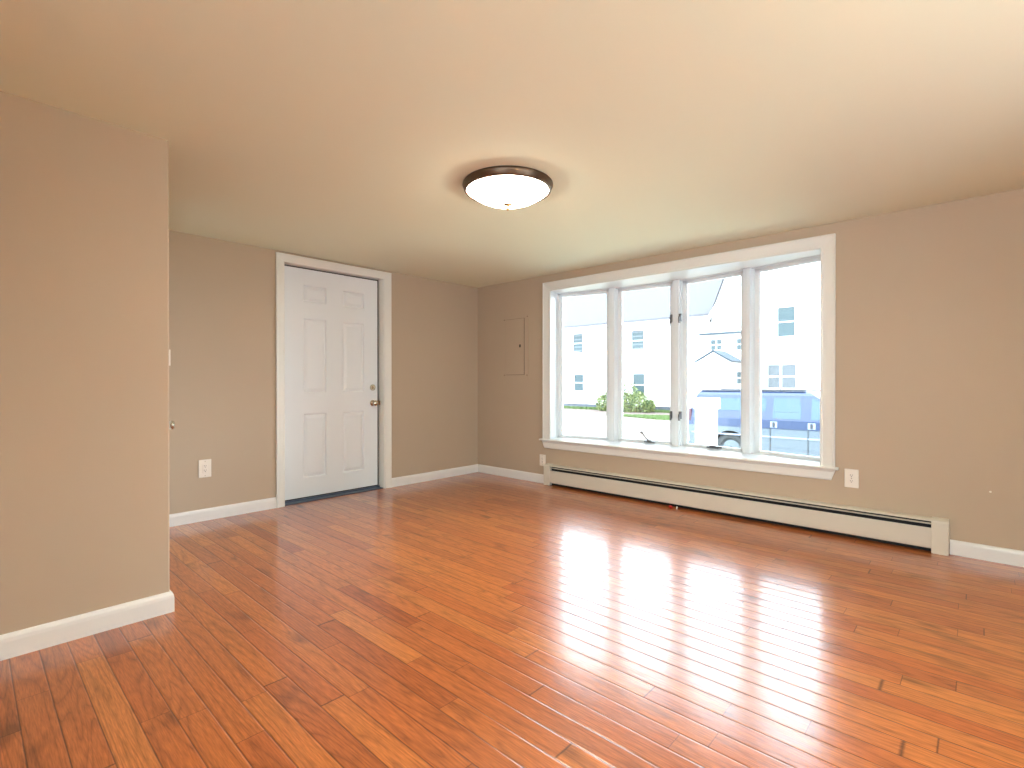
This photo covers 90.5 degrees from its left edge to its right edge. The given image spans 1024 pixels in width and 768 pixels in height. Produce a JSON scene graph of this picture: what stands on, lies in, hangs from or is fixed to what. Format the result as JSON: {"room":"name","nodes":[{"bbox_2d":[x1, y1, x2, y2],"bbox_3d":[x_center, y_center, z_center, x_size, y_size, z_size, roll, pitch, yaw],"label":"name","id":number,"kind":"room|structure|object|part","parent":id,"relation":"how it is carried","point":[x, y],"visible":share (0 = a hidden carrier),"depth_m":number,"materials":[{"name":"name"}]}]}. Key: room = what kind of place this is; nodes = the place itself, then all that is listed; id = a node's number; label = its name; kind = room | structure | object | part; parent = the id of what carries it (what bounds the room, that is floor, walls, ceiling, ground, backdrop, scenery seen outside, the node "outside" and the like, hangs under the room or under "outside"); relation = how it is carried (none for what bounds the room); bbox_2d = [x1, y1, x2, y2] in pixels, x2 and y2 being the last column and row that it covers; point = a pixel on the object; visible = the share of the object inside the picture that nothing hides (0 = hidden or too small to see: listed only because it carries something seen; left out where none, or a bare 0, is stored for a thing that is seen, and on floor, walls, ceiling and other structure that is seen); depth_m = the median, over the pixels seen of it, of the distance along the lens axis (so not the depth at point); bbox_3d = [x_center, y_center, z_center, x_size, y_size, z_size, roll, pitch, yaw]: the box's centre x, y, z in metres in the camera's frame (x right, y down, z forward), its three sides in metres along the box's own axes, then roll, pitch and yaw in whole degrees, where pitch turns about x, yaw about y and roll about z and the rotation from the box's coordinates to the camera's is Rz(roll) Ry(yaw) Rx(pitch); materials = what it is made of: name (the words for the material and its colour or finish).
{"room":"empty living room","nodes":[
{"label":"empty living room","id":0,"kind":"room"},
{"bbox_2d":[0,91,169,634],"bbox_3d":[-2.651,-0.030,1.318,0.115,2.200,2.972,0,0,43],"label":"wall partition","id":1,"kind":"structure","parent":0,"point":[84,200],"depth_m":2.13,"materials":[{"name":"beige paint"}]},
{"bbox_2d":[0,590,173,660],"bbox_3d":[-2.646,1.022,1.328,0.143,0.095,2.986,0,0,43],"label":"baseboard","id":2,"kind":"structure","parent":1,"relation":"attached to","point":[24,641],"depth_m":2.13,"materials":[{"name":"white paint"}]},
{"bbox_2d":[169,230,477,513],"bbox_3d":[-2.706,-0.040,3.682,0.130,2.200,6.630,0,0,43],"label":"wall","id":3,"kind":"structure","parent":0,"point":[222,293],"depth_m":4.20,"materials":[{"name":"beige paint"}]},
{"bbox_2d":[169,421,174,429],"bbox_3d":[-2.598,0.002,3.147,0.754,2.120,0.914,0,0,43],"label":"door knob","id":4,"kind":"object","parent":3,"relation":"in","point":[171,423],"depth_m":3.15,"materials":[{"name":"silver metal"}]},
{"bbox_2d":[199,459,210,477],"bbox_3d":[-2.380,0.655,3.933,0.010,0.138,0.088,0,0,43],"label":"wall outlet","id":5,"kind":"object","parent":3,"relation":"attached to","point":[204,465],"visible":1,"depth_m":3.93,"materials":[{"name":"white plastic"}]},
{"bbox_2d":[203,464,207,472],"bbox_3d":[-2.379,0.655,3.933,0.007,0.068,0.033,0,0,43],"label":"receptacle","id":6,"kind":"object","parent":5,"relation":"attached to","point":[205,466],"depth_m":3.93,"materials":[{"name":"white plastic"}]},
{"bbox_2d":[169,497,276,526],"bbox_3d":[-2.279,1.013,4.043,0.013,0.091,0.784,0,0,43],"label":"baseboard","id":7,"kind":"structure","parent":3,"relation":"attached to","point":[176,519],"depth_m":4.01,"materials":[{"name":"white paint"}]},
{"bbox_2d":[276,252,391,507],"bbox_3d":[-1.679,-0.035,4.802,0.179,2.181,1.148,0,0,43],"label":"door","id":8,"kind":"structure","parent":3,"relation":"in","point":[334,320],"depth_m":4.79,"materials":[{"name":"white paint"}]},
{"bbox_3d":[-1.381,0.192,5.095,0.071,0.060,0.060,0,0,43],"label":"knob","id":9,"kind":"part","parent":8,"relation":"part of","materials":[{"name":"gold metal"}]},
{"bbox_2d":[392,464,477,486],"bbox_3d":[-0.819,1.007,5.625,0.013,0.091,1.221,0,0,43],"label":"baseboard","id":10,"kind":"structure","parent":3,"relation":"attached to","point":[416,478],"depth_m":5.57,"materials":[{"name":"white paint"}]},
{"bbox_2d":[0,472,1023,767],"bbox_3d":[-0.551,1.128,1.649,7.400,0.120,6.700,0,0,43],"label":"floor","id":11,"kind":"structure","parent":0,"point":[477,619],"depth_m":2.05,"materials":[{"name":"brown wood"}]},
{"bbox_2d":[0,0,1023,287],"bbox_3d":[-0.507,-1.207,1.688,7.400,0.150,6.830,0,0,43],"label":"ceiling","id":12,"kind":"structure","parent":0,"point":[344,131],"depth_m":2.12,"materials":[{"name":"paint"}]},
{"bbox_2d":[462,165,552,210],"bbox_3d":[-0.024,-1.062,2.888,0.514,0.150,0.514,0,0,43],"label":"ceiling light","id":13,"kind":"object","parent":12,"relation":"attached to","point":[507,187],"visible":1,"depth_m":2.75,"materials":[{"name":"white glass"}]},
{"bbox_3d":[-0.024,-1.061,2.888,0.472,0.080,0.472,0,0,43],"label":"lamp shade","id":14,"kind":"part","parent":13,"relation":"part of","materials":[{"name":"white glass"}]},
{"bbox_2d":[478,188,1023,553],"bbox_3d":[1.740,0.018,4.178,7.330,2.320,0.130,0,0,43],"label":"wall","id":15,"kind":"structure","parent":0,"point":[929,346],"depth_m":3.31,"materials":[{"name":"beige paint"}]},
{"bbox_2d":[478,464,543,482],"bbox_3d":[-0.017,1.006,5.706,1.054,0.091,0.013,0,0,43],"label":"baseboard","id":16,"kind":"structure","parent":15,"relation":"attached to","point":[516,474],"depth_m":5.69,"materials":[{"name":"white paint"}]},
{"bbox_2d":[503,315,528,378],"bbox_3d":[0.037,-0.405,5.649,0.382,0.698,0.014,0,0,43],"label":"electrical panel","id":17,"kind":"object","parent":15,"relation":"attached to","point":[516,328],"visible":1,"depth_m":5.63,"materials":[{"name":"beige paint"}]},
{"bbox_3d":[0.031,-0.413,5.656,0.276,0.619,0.005,0,0,43],"label":"panel door","id":18,"kind":"part","parent":17,"relation":"part of","materials":[{"name":"beige paint"}]},
{"bbox_2d":[540,454,545,465],"bbox_3d":[0.325,0.810,5.391,0.082,0.120,0.010,0,0,43],"label":"wall outlet","id":19,"kind":"object","parent":15,"relation":"attached to","point":[542,457],"visible":0.94,"depth_m":5.39,"materials":[{"name":"white plastic"}]},
{"bbox_2d":[539,233,838,479],"bbox_3d":[1.466,-0.206,4.659,2.704,1.776,0.554,0,0,43],"label":"window","id":20,"kind":"structure","parent":15,"relation":"in","point":[747,263],"depth_m":4.43,"materials":[{"name":"white paint"}]},
{"bbox_3d":[0.762,-0.199,5.369,0.595,1.556,0.082,0,0,28],"label":"frame","id":21,"kind":"part","parent":20,"relation":"part of","materials":[{"name":"white plastic"}]},
{"bbox_3d":[0.768,-0.197,5.380,0.577,1.542,0.042,0,0,28],"label":"sash","id":22,"kind":"part","parent":20,"relation":"part of","materials":[{"name":"white plastic"}]},
{"bbox_3d":[1.317,-0.197,5.011,0.600,1.556,0.082,0,0,37],"label":"frame","id":23,"kind":"part","parent":20,"relation":"part of","materials":[{"name":"white plastic"}]},
{"bbox_3d":[1.324,-0.196,5.020,0.582,1.542,0.042,0,0,37],"label":"sash","id":24,"kind":"part","parent":20,"relation":"part of","materials":[{"name":"white plastic"}]},
{"bbox_3d":[1.805,-0.196,4.557,0.082,1.556,0.603,0,0,-42],"label":"frame","id":25,"kind":"part","parent":20,"relation":"part of","materials":[{"name":"white plastic"}]},
{"bbox_3d":[1.814,-0.194,4.565,0.042,1.542,0.585,0,0,-42],"label":"sash","id":26,"kind":"part","parent":20,"relation":"part of","materials":[{"name":"white plastic"}]},
{"bbox_3d":[2.219,-0.193,4.022,0.082,1.556,0.625,0,0,-34],"label":"frame","id":27,"kind":"part","parent":20,"relation":"part of","materials":[{"name":"white plastic"}]},
{"bbox_3d":[2.229,-0.191,4.029,0.042,1.542,0.608,0,0,-34],"label":"sash","id":28,"kind":"part","parent":20,"relation":"part of","materials":[{"name":"white plastic"}]},
{"bbox_2d":[544,463,948,555],"bbox_3d":[1.533,0.948,4.238,3.210,0.216,0.069,0,0,43],"label":"baseboard heater","id":29,"kind":"object","parent":15,"relation":"attached to","point":[931,534],"visible":1,"depth_m":3.81,"materials":[{"name":"beige metal"}]},
{"bbox_3d":[1.514,0.874,4.225,3.060,0.008,0.012,0,0,43],"label":"damper blade","id":30,"kind":"part","parent":29,"relation":"part of","materials":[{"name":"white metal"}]},
{"bbox_2d":[844,469,858,487],"bbox_3d":[2.354,0.655,3.518,0.083,0.128,0.010,0,0,43],"label":"wall outlet","id":31,"kind":"object","parent":15,"relation":"attached to","point":[851,476],"visible":1,"depth_m":3.52,"materials":[{"name":"white plastic"}]},
{"bbox_2d":[950,539,1023,566],"bbox_3d":[3.511,1.020,2.450,2.116,0.091,0.013,0,0,43],"label":"baseboard","id":32,"kind":"structure","parent":15,"relation":"attached to","point":[958,548],"depth_m":3.05,"materials":[{"name":"white paint"}]},
{"label":"outside","id":33,"kind":"structure","parent":0,"visible":0},
{"bbox_2d":[563,408,689,440],"bbox_3d":[22.807,1.938,45.980,140.000,0.300,89.870,0,0,43],"label":"ground","id":34,"kind":"structure","parent":33,"point":[579,422],"depth_m":23.00,"materials":[{"name":"grass"},{"name":"asphalt"}]},
{"bbox_2d":[563,406,669,412],"bbox_3d":[4.234,1.722,38.027,17.582,0.198,0.749,0,0,43],"label":"grass","id":35,"kind":"structure","parent":34,"relation":"on","point":[567,407],"depth_m":36.45,"materials":[{"name":"green plant"}]},
{"bbox_2d":[595,380,655,412],"bbox_3d":[7.444,0.842,33.654,4.483,2.257,1.651,0,0,43],"label":"bush","id":36,"kind":"object","parent":34,"relation":"on","point":[647,405],"visible":0.7,"depth_m":33.00,"materials":[{"name":"green plant"}]},
{"bbox_2d":[606,414,668,419],"bbox_3d":[7.486,1.803,28.864,4.795,0.110,3.287,0,0,43],"label":"grass","id":37,"kind":"structure","parent":34,"relation":"on","point":[656,417],"depth_m":27.94,"materials":[{"name":"green plant"}]},
{"bbox_2d":[563,277,731,409],"bbox_3d":[6.603,-3.869,41.670,22.800,11.350,8.950,0,0,43],"label":"house","id":38,"kind":"structure","parent":34,"relation":"on","point":[646,313],"depth_m":34.75,"materials":[{"name":"white painted siding"},{"name":"grey shingle"},{"name":"glass"}]},
{"bbox_3d":[4.951,-3.029,37.855,0.850,1.400,0.022,0,0,43],"label":"pane","id":39,"kind":"part","parent":38,"relation":"part of","materials":[{"name":"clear glass"}]},
{"bbox_2d":[574,335,582,351],"bbox_3d":[4.939,-3.039,37.843,0.830,1.220,0.008,0,0,43],"label":"window","id":40,"kind":"structure","parent":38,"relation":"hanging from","point":[578,339],"depth_m":37.84,"materials":[{"name":"grey"}]},
{"bbox_3d":[5.006,-0.099,37.816,0.800,1.200,0.022,0,0,43],"label":"pane","id":41,"kind":"part","parent":38,"relation":"part of","materials":[{"name":"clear glass"}]},
{"bbox_3d":[8.570,-2.950,34.516,0.900,1.370,0.022,0,0,43],"label":"pane","id":42,"kind":"part","parent":38,"relation":"part of","materials":[{"name":"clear glass"}]},
{"bbox_2d":[632,331,643,348],"bbox_3d":[8.558,-2.975,34.503,0.880,1.220,0.008,0,0,43],"label":"window","id":43,"kind":"structure","parent":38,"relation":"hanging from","point":[637,336],"depth_m":34.49,"materials":[{"name":"grey"}]},
{"bbox_3d":[8.625,0.050,34.477,0.850,1.470,0.022,0,0,43],"label":"pane","id":44,"kind":"part","parent":38,"relation":"part of","materials":[{"name":"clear glass"}]},
{"bbox_2d":[688,389,819,456],"bbox_3d":[6.853,1.034,12.045,4.900,1.785,1.878,0,0,43],"label":"van","id":45,"kind":"object","parent":34,"relation":"on","point":[790,417],"visible":0.42,"depth_m":11.61,"materials":[{"name":"blue metal"}]},
{"bbox_2d":[688,408,691,419],"bbox_3d":[4.579,0.772,13.007,0.100,0.300,0.168,0,0,43],"label":"tail lamp","id":46,"kind":"object","parent":45,"relation":"attached to","point":[689,409],"depth_m":12.94,"materials":[{"name":"pink"}]},
{"bbox_3d":[5.251,1.210,12.285,1.848,0.040,0.024,0,0,43],"label":"moulding","id":47,"kind":"part","parent":45,"relation":"part of","materials":[{"name":"blue"}]},
{"bbox_3d":[5.701,0.152,12.179,2.400,0.023,0.060,0,0,43],"label":"roof rail","id":48,"kind":"part","parent":45,"relation":"part of","materials":[{"name":"black plastic"}]},
{"bbox_3d":[6.644,0.148,13.200,2.400,0.023,0.060,0,0,43],"label":"roof rail","id":49,"kind":"part","parent":45,"relation":"part of","materials":[{"name":"black plastic"}]},
{"bbox_3d":[5.987,0.928,11.607,0.150,0.140,0.016,0,0,43],"label":"handle plate","id":50,"kind":"part","parent":45,"relation":"part of","materials":[{"name":"white"}]},
{"bbox_3d":[6.213,1.214,11.397,0.748,0.040,0.024,0,0,43],"label":"moulding","id":51,"kind":"part","parent":45,"relation":"part of","materials":[{"name":"blue"}]},
{"bbox_3d":[6.549,0.930,11.088,0.150,0.140,0.016,0,0,43],"label":"handle plate","id":52,"kind":"part","parent":45,"relation":"part of","materials":[{"name":"white"}]},
{"bbox_2d":[694,262,819,393],"bbox_3d":[16.784,-4.313,29.107,8.880,12.340,12.800,0,0,43],"label":"gabled house","id":53,"kind":"structure","parent":34,"relation":"on","point":[790,295],"depth_m":27.07,"materials":[{"name":"white"}]},
{"bbox_3d":[9.927,0.390,26.977,0.140,2.950,0.140,0,0,43],"label":"porch post","id":54,"kind":"part","parent":53,"relation":"part of","materials":[{"name":"white"}]},
{"bbox_3d":[11.264,-2.159,27.950,0.590,0.560,0.022,0,0,43],"label":"pane","id":55,"kind":"part","parent":53,"relation":"part of","materials":[{"name":"clear glass"}]},
{"bbox_3d":[11.554,0.538,27.626,1.050,2.050,0.100,0,0,43],"label":"door","id":56,"kind":"part","parent":53,"relation":"part of","materials":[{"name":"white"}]},
{"bbox_3d":[11.074,0.395,25.919,0.140,2.950,0.140,0,0,43],"label":"porch post","id":57,"kind":"part","parent":53,"relation":"part of","materials":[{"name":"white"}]},
{"bbox_3d":[12.241,-0.325,27.055,0.470,0.640,0.022,0,0,43],"label":"pane","id":58,"kind":"part","parent":53,"relation":"part of","materials":[{"name":"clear glass"}]},
{"bbox_3d":[12.241,-2.120,27.048,0.470,0.590,0.022,0,0,43],"label":"pane","id":59,"kind":"part","parent":53,"relation":"part of","materials":[{"name":"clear glass"}]},
{"bbox_3d":[14.125,-0.406,27.357,0.590,1.240,0.022,0,0,43],"label":"pane","id":60,"kind":"part","parent":53,"relation":"part of","materials":[{"name":"grey"}]},
{"bbox_3d":[14.570,-3.304,26.934,0.820,1.540,0.022,0,0,43],"label":"pane","id":61,"kind":"part","parent":53,"relation":"part of","materials":[{"name":"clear glass"}]},
{"bbox_3d":[14.662,-0.399,26.861,0.670,1.230,0.022,0,0,43],"label":"pane","id":62,"kind":"part","parent":53,"relation":"part of","materials":[{"name":"grey"}]},
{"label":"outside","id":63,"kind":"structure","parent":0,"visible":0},
{"bbox_3d":[4.784,1.951,6.548,43.000,0.014,7.470,0,0,43],"label":"apron","id":64,"kind":"object","parent":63,"visible":0},
{"bbox_2d":[694,397,719,445],"bbox_3d":[3.059,1.078,7.960,0.315,1.721,0.300,0,0,43],"label":"pillar","id":65,"kind":"structure","parent":64,"relation":"on","point":[706,409],"depth_m":7.86,"materials":[{"name":"white"}]}
]}

